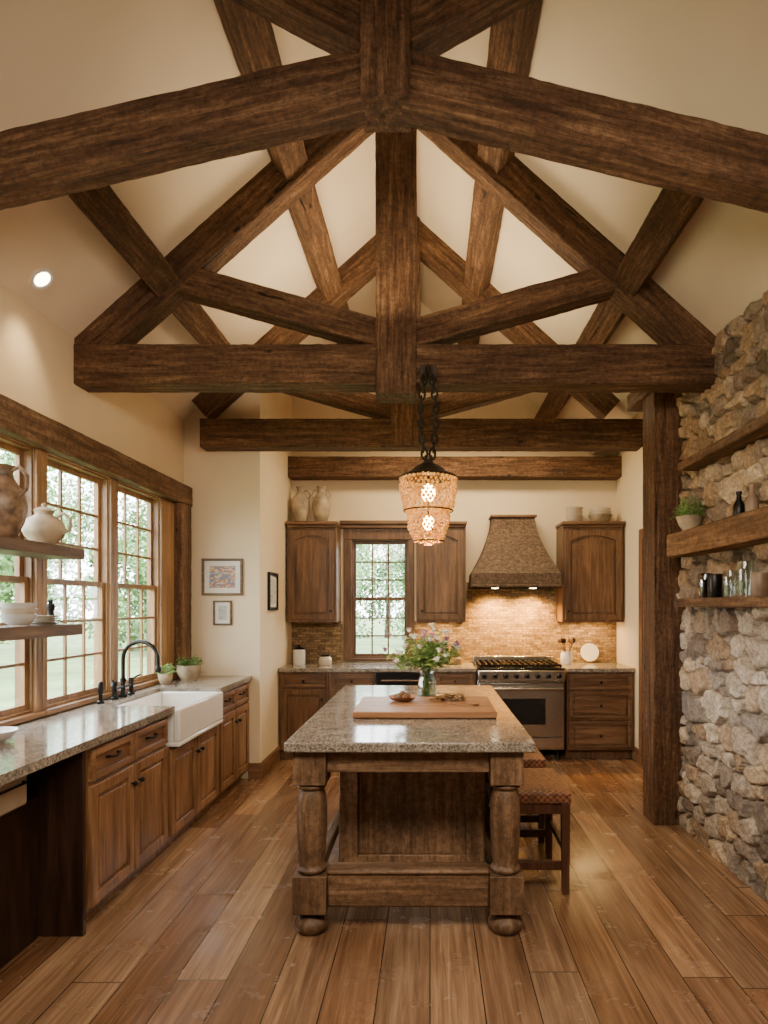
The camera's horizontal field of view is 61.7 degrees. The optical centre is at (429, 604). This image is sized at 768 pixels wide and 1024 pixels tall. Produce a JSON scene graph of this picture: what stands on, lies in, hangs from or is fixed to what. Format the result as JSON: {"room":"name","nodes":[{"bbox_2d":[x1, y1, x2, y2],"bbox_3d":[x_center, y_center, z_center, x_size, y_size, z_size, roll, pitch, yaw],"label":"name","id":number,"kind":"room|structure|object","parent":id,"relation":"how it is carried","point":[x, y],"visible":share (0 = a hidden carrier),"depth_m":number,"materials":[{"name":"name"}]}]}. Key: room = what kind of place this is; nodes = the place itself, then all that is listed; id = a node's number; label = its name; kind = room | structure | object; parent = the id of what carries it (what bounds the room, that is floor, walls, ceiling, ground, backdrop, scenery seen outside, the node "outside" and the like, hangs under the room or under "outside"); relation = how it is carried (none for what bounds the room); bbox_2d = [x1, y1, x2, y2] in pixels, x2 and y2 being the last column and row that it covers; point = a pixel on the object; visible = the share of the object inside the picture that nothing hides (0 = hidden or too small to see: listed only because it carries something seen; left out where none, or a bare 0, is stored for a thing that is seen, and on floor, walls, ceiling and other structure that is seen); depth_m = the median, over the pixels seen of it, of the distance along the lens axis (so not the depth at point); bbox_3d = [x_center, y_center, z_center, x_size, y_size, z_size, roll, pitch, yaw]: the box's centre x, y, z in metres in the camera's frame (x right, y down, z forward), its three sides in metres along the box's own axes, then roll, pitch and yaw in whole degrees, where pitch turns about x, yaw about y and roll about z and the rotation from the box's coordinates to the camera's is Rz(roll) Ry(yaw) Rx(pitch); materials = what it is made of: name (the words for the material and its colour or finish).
{"room":"kitchen","nodes":[
{"label":"kitchen","id":0,"kind":"room"},
{"bbox_2d":[0,283,183,720],"bbox_3d":[-2.250,-0.050,1.610,0.100,3.200,8.220,0,0,0],"label":"wall","id":1,"kind":"structure","parent":0,"point":[36,355],"depth_m":3.92,"materials":[{"name":"beige paint"}]},
{"bbox_2d":[0,435,44,726],"bbox_3d":[-2.228,-0.122,3.175,0.135,1.495,0.846,0,0,0],"label":"window","id":2,"kind":"structure","parent":1,"relation":"in","point":[22,711],"depth_m":3.53,"materials":[{"name":"brown wood"}]},
{"bbox_2d":[0,624,82,640],"bbox_3d":[-2.050,0.135,2.890,0.220,0.060,1.380,0,0,0],"label":"shelf","id":3,"kind":"object","parent":1,"relation":"attached to","point":[7,633],"visible":0.81,"depth_m":3.18,"materials":[{"name":"brown wood"}]},
{"bbox_2d":[0,614,37,625],"bbox_3d":[-2.040,0.075,3.170,0.170,0.060,0.170,0,0,0],"label":"bowl","id":4,"kind":"object","parent":3,"relation":"on","point":[9,619],"visible":0.89,"depth_m":3.12,"materials":[{"name":"white ceramic"}]},
{"bbox_2d":[0,608,37,613],"bbox_3d":[-2.040,0.047,3.170,0.170,0.060,0.170,0,0,0],"label":"bowl","id":5,"kind":"object","parent":4,"relation":"on","point":[22,610],"visible":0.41,"depth_m":3.11,"materials":[{"name":"beige ceramic"}]},
{"bbox_2d":[0,603,37,608],"bbox_3d":[-2.040,0.019,3.170,0.170,0.060,0.170,0,0,0],"label":"bowl","id":6,"kind":"object","parent":5,"relation":"on","point":[2,605],"visible":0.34,"depth_m":3.11,"materials":[{"name":"white ceramic"}]},
{"bbox_2d":[46,599,55,619],"bbox_3d":[-2.080,0.035,3.510,0.056,0.140,0.056,0,0,0],"label":"pepper mill","id":7,"kind":"object","parent":3,"relation":"on","point":[50,607],"visible":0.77,"depth_m":3.50,"materials":[{"name":"black metal"}]},
{"bbox_2d":[0,535,84,559],"bbox_3d":[-2.050,-0.285,2.900,0.220,0.060,1.400,0,0,0],"label":"shelf","id":8,"kind":"object","parent":1,"relation":"attached to","point":[12,546],"visible":1,"depth_m":3.23,"materials":[{"name":"brown wood"}]},
{"bbox_2d":[0,463,29,537],"bbox_3d":[-2.057,-0.492,3.082,0.222,0.355,0.216,0,0,-32],"label":"jug","id":9,"kind":"object","parent":8,"relation":"on","point":[13,501],"visible":0.91,"depth_m":3.04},
{"bbox_2d":[21,503,71,543],"bbox_3d":[-2.050,-0.429,3.400,0.249,0.228,0.210,0,0,-34],"label":"teapot","id":10,"kind":"object","parent":8,"relation":"on","point":[42,526],"visible":0.85,"depth_m":3.34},
{"bbox_2d":[42,451,117,715],"bbox_3d":[-2.228,-0.122,4.015,0.135,1.495,0.826,0,0,0],"label":"window","id":11,"kind":"structure","parent":1,"relation":"in","point":[66,701],"depth_m":4.21,"materials":[{"name":"brown wood"}]},
{"bbox_2d":[0,393,192,506],"bbox_3d":[-2.165,-0.960,2.250,0.106,0.176,6.900,0,0,0],"label":"trim","id":12,"kind":"structure","parent":1,"relation":"attached to","point":[18,422],"depth_m":3.91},
{"bbox_2d":[115,480,176,694],"bbox_3d":[-2.228,-0.122,4.946,0.135,1.495,1.028,0,0,0],"label":"window","id":13,"kind":"structure","parent":1,"relation":"in","point":[159,587],"depth_m":5.18,"materials":[{"name":"brown wood"}]},
{"bbox_2d":[174,503,191,677],"bbox_3d":[-2.160,-0.122,5.570,0.097,1.495,0.226,0,0,0],"label":"trim","id":14,"kind":"structure","parent":1,"relation":"attached to","point":[182,533],"depth_m":5.47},
{"bbox_2d":[184,392,291,777],"bbox_3d":[-1.960,-0.356,6.385,0.880,3.812,1.330,0,0,0],"label":"wall","id":15,"kind":"structure","parent":0,"point":[242,500],"depth_m":5.72,"materials":[{"name":"beige paint"}]},
{"bbox_2d":[201,558,242,594],"bbox_3d":[-1.852,-0.250,5.707,0.365,0.330,0.025,0,0,0],"label":"framed picture","id":16,"kind":"object","parent":15,"relation":"attached to","point":[219,576],"visible":1,"depth_m":5.71,"materials":[{"name":"paper"}]},
{"bbox_2d":[209,566,234,587],"bbox_3d":[-1.852,-0.250,5.709,0.231,0.196,0.002,0,0,0],"label":"print","id":17,"kind":"object","parent":16,"relation":"attached to","point":[219,576],"depth_m":5.71},
{"bbox_2d":[213,601,231,624],"bbox_3d":[-1.850,0.070,5.707,0.165,0.220,0.025,0,0,0],"label":"framed picture","id":18,"kind":"object","parent":15,"relation":"attached to","point":[222,610],"visible":1,"depth_m":5.71,"materials":[{"name":"paper"}]},
{"bbox_2d":[218,606,226,619],"bbox_3d":[-1.850,0.070,5.709,0.073,0.128,0.002,0,0,0],"label":"print","id":19,"kind":"object","parent":18,"relation":"attached to","point":[222,610],"depth_m":5.71},
{"bbox_2d":[248,763,262,778],"bbox_3d":[-1.558,1.480,5.707,0.125,0.140,0.025,0,0,0],"label":"baseboard","id":20,"kind":"structure","parent":15,"relation":"attached to","point":[255,770],"depth_m":5.70,"materials":[{"name":"brown wood"}]},
{"bbox_2d":[260,747,279,776],"bbox_3d":[-1.508,1.480,6.050,0.025,0.140,0.660,0,0,0],"label":"baseboard","id":21,"kind":"structure","parent":15,"relation":"attached to","point":[273,758],"depth_m":6.04,"materials":[{"name":"brown wood"}]},
{"bbox_2d":[267,572,278,609],"bbox_3d":[-1.508,-0.130,6.150,0.025,0.360,0.340,0,0,0],"label":"framed picture","id":22,"kind":"object","parent":15,"relation":"attached to","point":[272,578],"visible":1,"depth_m":6.13,"materials":[{"name":"black metal"}]},
{"bbox_2d":[271,579,275,603],"bbox_3d":[-1.509,-0.130,6.150,0.002,0.240,0.220,0,0,0],"label":"print","id":23,"kind":"object","parent":22,"relation":"attached to","point":[273,581],"depth_m":6.17},
{"bbox_2d":[0,750,767,1023],"bbox_3d":[-0.075,1.600,2.350,4.750,0.100,9.900,0,0,0],"label":"floor","id":24,"kind":"structure","parent":0,"point":[651,927],"depth_m":2.94,"materials":[{"name":"brown wood"}]},
{"bbox_2d":[0,775,37,968],"bbox_3d":[-1.944,1.133,2.775,0.351,0.835,0.411,0,0,0],"label":"appliance","id":25,"kind":"object","parent":24,"relation":"on","point":[18,811],"visible":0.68,"depth_m":2.82,"materials":[{"name":"brown"}]},
{"bbox_2d":[27,750,85,935],"bbox_3d":[-1.905,1.111,3.002,0.570,0.878,0.025,0,0,0],"label":"end panel","id":26,"kind":"object","parent":24,"relation":"on","point":[59,787],"visible":0.44,"depth_m":2.99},
{"bbox_2d":[86,716,167,919],"bbox_3d":[-1.877,1.110,3.485,0.615,0.880,0.930,0,0,0],"label":"base cabinet","id":27,"kind":"object","parent":24,"relation":"on","point":[127,773],"visible":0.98,"depth_m":3.38,"materials":[{"name":"brown wood"}]},
{"bbox_2d":[156,725,218,855],"bbox_3d":[-1.877,1.222,4.425,0.615,0.655,0.940,0,0,0],"label":"base cabinet","id":28,"kind":"object","parent":24,"relation":"on","point":[193,766],"visible":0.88,"depth_m":4.34,"materials":[{"name":"brown wood"}]},
{"bbox_2d":[209,682,248,806],"bbox_3d":[-1.877,1.110,5.305,0.615,0.880,0.810,0,0,0],"label":"base cabinet","id":29,"kind":"object","parent":24,"relation":"on","point":[234,728],"visible":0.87,"depth_m":5.26,"materials":[{"name":"brown wood"}]},
{"bbox_2d":[0,676,251,785],"bbox_3d":[-1.890,0.650,3.308,0.600,0.040,4.815,0,0,0],"label":"countertop","id":30,"kind":"structure","parent":29,"relation":"on","point":[39,743],"depth_m":3.32,"materials":[{"name":"stone"}]},
{"bbox_2d":[0,726,18,742],"bbox_3d":[-2.000,0.603,2.930,0.200,0.055,0.200,0,0,0],"label":"bowl","id":31,"kind":"object","parent":30,"relation":"on","point":[7,732],"visible":1,"depth_m":2.94,"materials":[{"name":"white ceramic"}]},
{"bbox_2d":[96,681,104,703],"bbox_3d":[-2.110,0.560,4.100,0.048,0.140,0.048,0,0,0],"label":"sprayer","id":32,"kind":"object","parent":30,"relation":"on","point":[100,684],"visible":1,"depth_m":4.09,"materials":[{"name":"black metal"}]},
{"bbox_2d":[110,640,160,699],"bbox_3d":[-2.054,0.434,4.372,0.369,0.393,0.294,0,0,45],"label":"faucet","id":33,"kind":"object","parent":30,"relation":"on","point":[114,684],"visible":1,"depth_m":4.38,"materials":[{"name":"black metal"}]},
{"bbox_2d":[155,663,176,684],"bbox_3d":[-2.095,0.545,5.080,0.170,0.170,0.155,0,0,-37],"label":"potted plant","id":34,"kind":"object","parent":30,"relation":"on","point":[165,678],"visible":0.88,"depth_m":5.05,"materials":[{"name":"green plant"}]},
{"bbox_2d":[117,692,222,746],"bbox_3d":[-1.808,0.772,4.425,0.485,0.235,0.850,0,0,0],"label":"farmhouse sink","id":35,"kind":"object","parent":30,"relation":"in","point":[196,713],"visible":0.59,"depth_m":4.44,"materials":[{"name":"white ceramic"}]},
{"bbox_2d":[173,655,203,680],"bbox_3d":[-2.024,0.522,5.360,0.265,0.216,0.275,0,0,-27],"label":"potted plant","id":36,"kind":"object","parent":30,"relation":"on","point":[186,671],"visible":1,"depth_m":5.29,"materials":[{"name":"green plant"}]},
{"bbox_2d":[279,672,328,757],"bbox_3d":[-1.262,1.110,6.690,0.495,0.880,0.680,0,0,0],"label":"base cabinet","id":37,"kind":"object","parent":24,"relation":"on","point":[302,695],"visible":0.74,"depth_m":6.39,"materials":[{"name":"brown wood"}]},
{"bbox_2d":[278,662,475,671],"bbox_3d":[-0.527,0.650,6.700,1.975,0.040,0.660,0,0,0],"label":"countertop","id":38,"kind":"structure","parent":37,"relation":"on","point":[308,666],"depth_m":6.45,"materials":[{"name":"stone"}]},
{"bbox_2d":[293,645,304,664],"bbox_3d":[-1.390,0.525,6.800,0.130,0.210,0.130,0,0,0],"label":"canister","id":39,"kind":"object","parent":38,"relation":"on","point":[298,652],"visible":1,"depth_m":6.75,"materials":[{"name":"white ceramic"}]},
{"bbox_2d":[319,654,331,665],"bbox_3d":[-1.100,0.573,6.720,0.136,0.114,0.136,0,0,0],"label":"jar","id":40,"kind":"object","parent":38,"relation":"on","point":[325,659],"visible":1,"depth_m":6.67,"materials":[{"name":"beige ceramic"}]},
{"bbox_2d":[329,672,375,699],"bbox_3d":[-0.780,1.110,6.690,0.460,0.880,0.680,0,0,0],"label":"base cabinet","id":41,"kind":"object","parent":24,"relation":"on","point":[337,680],"visible":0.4,"depth_m":6.40,"materials":[{"name":"brown wood"}]},
{"bbox_2d":[376,672,432,684],"bbox_3d":[-0.255,1.113,6.678,0.580,0.875,0.664,0,0,0],"label":"dishwasher","id":42,"kind":"object","parent":24,"relation":"on","point":[382,678],"visible":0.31,"depth_m":6.38,"materials":[{"name":"black metal"}]},
{"bbox_2d":[284,685,535,935],"bbox_3d":[-0.092,1.090,3.975,1.155,0.920,2.090,0,0,0],"label":"kitchen island","id":43,"kind":"object","parent":24,"relation":"on","point":[411,819],"visible":0.98,"depth_m":3.02,"materials":[{"name":"wood"}]},
{"bbox_2d":[284,685,535,752],"bbox_3d":[-0.092,0.654,3.975,1.155,0.048,2.090,0,0,0],"label":"island countertop","id":44,"kind":"structure","parent":43,"relation":"on","point":[332,729],"depth_m":3.21,"materials":[{"name":"stone"}]},
{"bbox_2d":[352,697,496,717],"bbox_3d":[-0.030,0.610,3.830,0.800,0.040,0.600,0,0,0],"label":"cutting board","id":45,"kind":"object","parent":44,"relation":"on","point":[368,707],"visible":1,"depth_m":3.65,"materials":[{"name":"brown wood"}]},
{"bbox_2d":[388,694,416,701],"bbox_3d":[-0.170,0.575,3.930,0.180,0.030,0.180,0,0,0],"label":"wooden dish","id":46,"kind":"object","parent":45,"relation":"on","point":[391,697],"visible":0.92,"depth_m":3.88,"materials":[{"name":"brown wood"}]},
{"bbox_2d":[428,692,467,701],"bbox_3d":[0.110,0.564,3.932,0.246,0.046,0.176,0,0,0],"label":"dried herbs","id":47,"kind":"object","parent":45,"relation":"on","point":[445,696],"visible":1,"depth_m":3.92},
{"bbox_3d":[-0.020,0.532,4.300,0.136,0.195,0.136,0,0,0],"label":"glass vase","id":48,"kind":"object","parent":43,"relation":"on","visible":0},
{"bbox_2d":[377,623,462,695],"bbox_3d":[-0.058,0.363,4.303,0.543,0.494,0.511,0,0,23],"label":"flower bouquet","id":49,"kind":"object","parent":48,"relation":"in","point":[431,659],"visible":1,"depth_m":4.26,"materials":[{"name":"green plant"}]},
{"bbox_2d":[434,672,475,684],"bbox_3d":[0.250,1.110,6.690,0.420,0.880,0.680,0,0,0],"label":"base cabinet","id":50,"kind":"object","parent":24,"relation":"on","point":[440,678],"visible":0.27,"depth_m":6.40,"materials":[{"name":"brown wood"}]},
{"bbox_2d":[485,747,545,842],"bbox_3d":[0.570,1.272,4.440,0.370,0.555,0.560,0,0,0],"label":"counter stool","id":51,"kind":"object","parent":24,"relation":"on","point":[536,759],"visible":0.27,"depth_m":4.18,"materials":[{"name":"wood"}]},
{"bbox_2d":[473,656,564,758],"bbox_3d":[0.910,1.055,6.668,0.870,0.990,0.724,0,0,0],"label":"range cooker","id":52,"kind":"object","parent":24,"relation":"on","point":[531,687],"visible":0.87,"depth_m":6.37,"materials":[{"name":"silver metal"}]},
{"bbox_2d":[473,662,564,669],"bbox_3d":[0.910,0.639,6.685,0.870,0.022,0.630,0,0,0],"label":"cooktop","id":53,"kind":"object","parent":52,"relation":"in","point":[477,665],"depth_m":6.40,"materials":[{"name":"black metal"}]},
{"bbox_2d":[517,768,570,894],"bbox_3d":[0.570,1.272,3.680,0.370,0.555,0.540,0,0,0],"label":"counter stool","id":54,"kind":"object","parent":24,"relation":"on","point":[543,791],"visible":0.62,"depth_m":3.43,"materials":[{"name":"wood"}]},
{"bbox_2d":[559,671,633,757],"bbox_3d":[1.705,1.110,6.692,0.670,0.880,0.676,0,0,0],"label":"base cabinet","id":55,"kind":"object","parent":24,"relation":"on","point":[598,706],"visible":0.97,"depth_m":6.39,"materials":[{"name":"brown wood"}]},
{"bbox_2d":[557,662,634,671],"bbox_3d":[1.705,0.650,6.700,0.680,0.040,0.660,0,0,0],"label":"countertop","id":56,"kind":"structure","parent":55,"relation":"on","point":[576,666],"depth_m":6.45,"materials":[{"name":"stone"}]},
{"bbox_2d":[560,651,572,664],"bbox_3d":[1.440,0.557,6.750,0.130,0.145,0.130,0,0,0],"label":"utensil crock","id":57,"kind":"object","parent":56,"relation":"on","point":[566,657],"visible":0.99,"depth_m":6.70,"materials":[{"name":"white ceramic"}]},
{"bbox_2d":[581,643,598,661],"bbox_3d":[1.740,0.517,6.975,0.200,0.197,0.043,0,0,0],"label":"plate","id":58,"kind":"object","parent":56,"relation":"on","point":[589,652],"visible":1,"depth_m":6.98,"materials":[{"name":"white ceramic"}]},
{"bbox_2d":[627,392,686,825],"bbox_3d":[1.690,-0.046,4.749,0.305,3.192,0.503,0,0,0],"label":"timber post","id":59,"kind":"object","parent":24,"relation":"on","point":[662,444],"visible":0.73,"depth_m":4.50,"materials":[{"name":"wood"}]},
{"bbox_2d":[0,0,767,454],"bbox_3d":[-0.075,-2.660,2.350,4.750,2.020,9.900,0,0,0],"label":"ceiling","id":60,"kind":"structure","parent":0,"point":[701,59],"depth_m":3.31,"materials":[{"name":"paint"}]},
{"bbox_2d":[29,268,53,289],"bbox_3d":[-2.079,-1.747,3.430,0.106,0.097,0.132,0,0,4],"label":"recessed light","id":61,"kind":"object","parent":60,"relation":"in","point":[42,278],"visible":1,"depth_m":3.42,"materials":[{"name":"white plastic"}]},
{"bbox_2d":[67,185,229,344],"bbox_3d":[-1.664,-2.020,4.325,0.231,0.227,2.750,0,0,0],"label":"purlin","id":62,"kind":"object","parent":60,"relation":"attached to","point":[101,206],"visible":0.56,"depth_m":3.54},
{"bbox_2d":[214,0,348,343],"bbox_3d":[-0.863,-2.740,2.320,0.232,0.228,9.440,0,0,0],"label":"purlin","id":63,"kind":"object","parent":60,"relation":"attached to","point":[252,40],"visible":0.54,"depth_m":3.84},
{"bbox_2d":[0,0,767,212],"bbox_3d":[-0.210,-2.390,2.500,4.027,1.840,0.208,0,0,0],"label":"roof truss","id":64,"kind":"object","parent":60,"relation":"attached to","point":[385,69],"visible":1,"depth_m":2.43,"materials":[{"name":"wood"}]},
{"bbox_2d":[73,127,717,403],"bbox_3d":[-0.210,-2.351,4.029,4.241,2.102,0.210,0,0,0],"label":"roof truss","id":65,"kind":"object","parent":60,"relation":"attached to","point":[383,355],"visible":0.82,"depth_m":3.96,"materials":[{"name":"wood"}]},
{"bbox_2d":[398,364,457,544],"bbox_3d":[-0.011,-0.903,3.820,0.349,1.094,0.353,0,0,-45],"label":"pendant lamp","id":66,"kind":"object","parent":65,"relation":"hanging from","point":[427,474],"visible":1,"depth_m":3.77,"materials":[{"name":"wicker"}]},
{"bbox_2d":[191,216,642,451],"bbox_3d":[-0.140,-2.383,5.609,3.960,2.036,0.209,0,0,0],"label":"roof truss","id":67,"kind":"object","parent":60,"relation":"attached to","point":[393,426],"visible":0.46,"depth_m":5.54,"materials":[{"name":"wood"}]},
{"bbox_2d":[457,0,542,343],"bbox_3d":[0.404,-2.776,2.320,0.232,0.228,9.440,0,0,0],"label":"purlin","id":68,"kind":"object","parent":60,"relation":"attached to","point":[511,44],"visible":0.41,"depth_m":3.91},
{"bbox_2d":[534,188,703,418],"bbox_3d":[1.244,-2.019,4.995,0.231,0.228,4.090,0,0,0],"label":"purlin","id":69,"kind":"object","parent":60,"relation":"attached to","point":[671,211],"visible":0.53,"depth_m":3.62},
{"bbox_2d":[292,301,616,684],"bbox_3d":[-0.075,-0.946,7.100,4.650,4.991,0.140,0,0,0],"label":"wall","id":70,"kind":"structure","parent":0,"point":[476,500],"depth_m":7.05,"materials":[{"name":"beige paint"}]},
{"bbox_2d":[285,521,340,621],"bbox_3d":[-1.240,-0.347,6.853,0.544,1.055,0.385,0,0,0],"label":"upper cabinet","id":71,"kind":"object","parent":70,"relation":"attached to","point":[313,547],"visible":1,"depth_m":6.70,"materials":[{"name":"brown wood"}]},
{"bbox_2d":[291,486,310,520],"bbox_3d":[-1.385,-1.070,6.860,0.200,0.390,0.200,0,0,16],"label":"jug","id":72,"kind":"object","parent":71,"relation":"on","point":[300,505],"visible":0.91,"depth_m":6.79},
{"bbox_2d":[311,486,330,520],"bbox_3d":[-1.165,-1.070,6.860,0.199,0.390,0.199,0,0,28],"label":"jug","id":73,"kind":"object","parent":71,"relation":"on","point":[321,505],"visible":0.88,"depth_m":6.80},
{"bbox_2d":[340,520,413,528],"bbox_3d":[-0.570,-0.880,7.005,0.830,0.080,0.090,0,0,0],"label":"trim","id":74,"kind":"structure","parent":70,"relation":"attached to","point":[345,524],"depth_m":6.98,"materials":[{"name":"brown wood"}]},
{"bbox_2d":[343,529,413,660],"bbox_3d":[-0.562,-0.113,7.077,0.775,1.455,0.135,0,0,0],"label":"window","id":75,"kind":"structure","parent":70,"relation":"in","point":[372,537],"depth_m":7.03,"materials":[{"name":"brown wood"}]},
{"bbox_2d":[415,521,466,621],"bbox_3d":[0.115,-0.347,6.853,0.544,1.055,0.385,0,0,0],"label":"upper cabinet","id":76,"kind":"object","parent":70,"relation":"attached to","point":[440,567],"visible":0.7,"depth_m":6.70,"materials":[{"name":"brown wood"}]},
{"bbox_2d":[288,456,621,480],"bbox_3d":[0.265,-1.480,6.941,3.570,0.228,0.207,0,0,0],"label":"tie beam","id":77,"kind":"structure","parent":70,"relation":"attached to","point":[323,468],"depth_m":6.84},
{"bbox_2d":[468,515,562,588],"bbox_3d":[0.885,-0.564,6.760,0.930,0.782,0.540,0,0,0],"label":"range hood","id":78,"kind":"object","parent":70,"relation":"attached to","point":[513,555],"visible":1,"depth_m":6.60,"materials":[{"name":"brown metal"}]},
{"bbox_2d":[555,521,625,621],"bbox_3d":[1.710,-0.347,6.853,0.664,1.055,0.385,0,0,0],"label":"upper cabinet","id":79,"kind":"object","parent":70,"relation":"attached to","point":[589,554],"visible":1,"depth_m":6.70,"materials":[{"name":"brown wood"}]},
{"bbox_2d":[565,515,582,520],"bbox_3d":[1.550,-0.915,6.880,0.190,0.080,0.190,0,0,0],"label":"bowl","id":80,"kind":"object","parent":79,"relation":"on","point":[569,517],"visible":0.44,"depth_m":6.81,"materials":[{"name":"beige ceramic"}]},
{"bbox_2d":[565,511,582,515],"bbox_3d":[1.550,-0.960,6.880,0.190,0.080,0.190,0,0,0],"label":"bowl","id":81,"kind":"object","parent":80,"relation":"on","point":[567,512],"visible":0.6,"depth_m":6.81,"materials":[{"name":"beige ceramic"}]},
{"bbox_2d":[565,506,582,510],"bbox_3d":[1.550,-1.005,6.880,0.190,0.080,0.190,0,0,0],"label":"bowl","id":82,"kind":"object","parent":81,"relation":"on","point":[574,508],"visible":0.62,"depth_m":6.81,"materials":[{"name":"beige ceramic"}]},
{"bbox_2d":[588,514,612,520],"bbox_3d":[1.830,-0.920,6.880,0.260,0.090,0.260,0,0,0],"label":"bowl","id":83,"kind":"object","parent":79,"relation":"on","point":[593,517],"visible":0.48,"depth_m":6.79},
{"bbox_2d":[589,510,611,514],"bbox_3d":[1.830,-0.955,6.880,0.240,0.090,0.240,0,0,0],"label":"bowl","id":84,"kind":"object","parent":83,"relation":"on","point":[598,511],"visible":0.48,"depth_m":6.78,"materials":[{"name":"beige ceramic"}]},
{"bbox_2d":[616,447,642,757],"bbox_3d":[2.150,-0.050,5.770,0.200,3.200,2.560,0,0,0],"label":"wall","id":85,"kind":"structure","parent":0,"point":[629,488],"depth_m":6.48,"materials":[{"name":"beige paint"}]},
{"bbox_2d":[633,747,638,763],"bbox_3d":[2.038,1.480,6.290,0.025,0.140,0.180,0,0,0],"label":"baseboard","id":86,"kind":"structure","parent":85,"relation":"attached to","point":[635,749],"depth_m":6.29,"materials":[{"name":"brown wood"}]},
{"bbox_2d":[639,528,642,767],"bbox_3d":[2.085,0.410,5.650,0.130,2.280,1.100,0,0,0],"label":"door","id":87,"kind":"structure","parent":85,"relation":"in","point":[640,530],"depth_m":6.11,"materials":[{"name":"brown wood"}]},
{"bbox_2d":[676,290,767,901],"bbox_3d":[1.980,-0.050,0.995,0.539,3.200,6.990,0,0,0],"label":"stone wall","id":88,"kind":"structure","parent":0,"point":[723,788],"depth_m":3.77,"materials":[{"name":"stone"}]},
{"bbox_2d":[667,506,767,557],"bbox_3d":[1.690,-0.395,3.050,0.206,0.156,2.500,0,0,0],"label":"mantel shelf","id":89,"kind":"object","parent":88,"relation":"attached to","point":[747,529],"visible":0.97,"depth_m":3.51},
{"bbox_2d":[670,496,708,530],"bbox_3d":[1.666,-0.586,4.129,0.244,0.225,0.269,0,0,0],"label":"potted plant","id":90,"kind":"object","parent":89,"relation":"on","point":[686,520],"visible":0.95,"depth_m":4.10,"materials":[{"name":"green plant"}]},
{"bbox_2d":[733,491,744,515],"bbox_3d":[1.680,-0.544,3.480,0.061,0.144,0.061,0,0,0],"label":"bottle","id":91,"kind":"object","parent":89,"relation":"on","point":[739,506],"visible":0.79,"depth_m":3.46,"materials":[{"name":"black glass"}]},
{"bbox_2d":[745,485,758,511],"bbox_3d":[1.680,-0.548,3.340,0.065,0.153,0.065,0,0,0],"label":"bottle","id":92,"kind":"object","parent":89,"relation":"on","point":[751,502],"visible":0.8,"depth_m":3.32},
{"bbox_2d":[676,596,767,607],"bbox_3d":[1.710,-0.015,3.020,0.166,0.061,2.440,0,0,0],"label":"wall shelf","id":93,"kind":"object","parent":88,"relation":"attached to","point":[756,601],"visible":0.99,"depth_m":3.53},
{"bbox_2d":[698,573,712,597],"bbox_3d":[1.700,-0.120,3.950,0.084,0.150,0.084,0,0,0],"label":"tumbler","id":94,"kind":"object","parent":93,"relation":"on","point":[702,577],"visible":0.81,"depth_m":3.92,"materials":[{"name":"clear glass"}]},
{"bbox_2d":[707,574,722,597],"bbox_3d":[1.700,-0.115,3.820,0.084,0.140,0.084,0,0,0],"label":"tumbler","id":95,"kind":"object","parent":93,"relation":"on","point":[714,581],"visible":0.96,"depth_m":3.79,"materials":[{"name":"glass"}]},
{"bbox_2d":[750,572,767,595],"bbox_3d":[1.690,-0.105,3.280,0.090,0.120,0.090,0,0,0],"label":"tumbler","id":96,"kind":"object","parent":93,"relation":"on","point":[758,581],"visible":0.98,"depth_m":3.24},
{"bbox_2d":[678,412,767,470],"bbox_3d":[1.710,-0.910,3.010,0.156,0.060,2.420,0,0,0],"label":"wall shelf","id":97,"kind":"object","parent":88,"relation":"attached to","point":[757,429],"visible":0.98,"depth_m":3.58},
{"label":"outside","id":98,"kind":"structure","parent":0,"visible":0},
{"bbox_2d":[0,619,403,709],"bbox_3d":[-10.000,1.825,30.000,100.000,0.250,100.000,0,0,0],"label":"ground","id":99,"kind":"structure","parent":98,"point":[74,642],"depth_m":19.96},
{"bbox_2d":[0,460,72,642],"bbox_3d":[-11.494,-0.991,14.690,4.669,5.394,4.738,0,0,0],"label":"tree","id":100,"kind":"object","parent":99,"relation":"on","point":[7,566],"visible":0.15,"depth_m":15.56,"materials":[{"name":"green plant"}]},
{"bbox_2d":[0,450,81,623],"bbox_3d":[-15.483,-2.301,21.309,5.979,8.011,6.198,0,0,0],"label":"tree","id":101,"kind":"object","parent":99,"relation":"on","point":[10,457],"visible":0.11,"depth_m":23.02,"materials":[{"name":"green plant"}]},
{"bbox_2d":[0,450,122,644],"bbox_3d":[-19.334,-3.349,30.497,7.806,10.256,7.772,0,0,-8],"label":"tree","id":102,"kind":"object","parent":99,"relation":"on","point":[86,522],"visible":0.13,"depth_m":30.88,"materials":[{"name":"green plant"}]},
{"bbox_2d":[70,526,146,651],"bbox_3d":[-9.582,-0.699,22.505,4.704,4.926,4.499,0,0,0],"label":"tree","id":103,"kind":"object","parent":99,"relation":"on","point":[131,543],"visible":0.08,"depth_m":21.43,"materials":[{"name":"green plant"}]},
{"bbox_2d":[118,496,146,639],"bbox_3d":[-12.079,-1.773,31.589,6.235,7.134,5.936,0,0,-3],"label":"tree","id":104,"kind":"object","parent":99,"relation":"on","point":[142,522],"visible":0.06,"depth_m":29.92,"materials":[{"name":"green plant"}]},
{"bbox_2d":[356,545,377,624],"bbox_3d":[-4.016,-0.579,22.978,4.117,4.727,4.470,0,0,4],"label":"tree","id":105,"kind":"object","parent":99,"relation":"on","point":[360,551],"visible":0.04,"depth_m":23.40,"materials":[{"name":"green plant"}]},
{"bbox_2d":[356,545,403,638],"bbox_3d":[-2.119,-1.432,33.043,5.782,6.413,5.581,0,0,0],"label":"tree","id":106,"kind":"object","parent":99,"relation":"on","point":[376,584],"visible":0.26,"depth_m":32.74,"materials":[{"name":"green plant"}]},
{"bbox_2d":[379,545,403,640],"bbox_3d":[0.553,-0.765,25.921,4.622,5.117,4.932,0,0,10],"label":"tree","id":107,"kind":"object","parent":99,"relation":"on","point":[398,566],"visible":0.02,"depth_m":24.88,"materials":[{"name":"green plant"}]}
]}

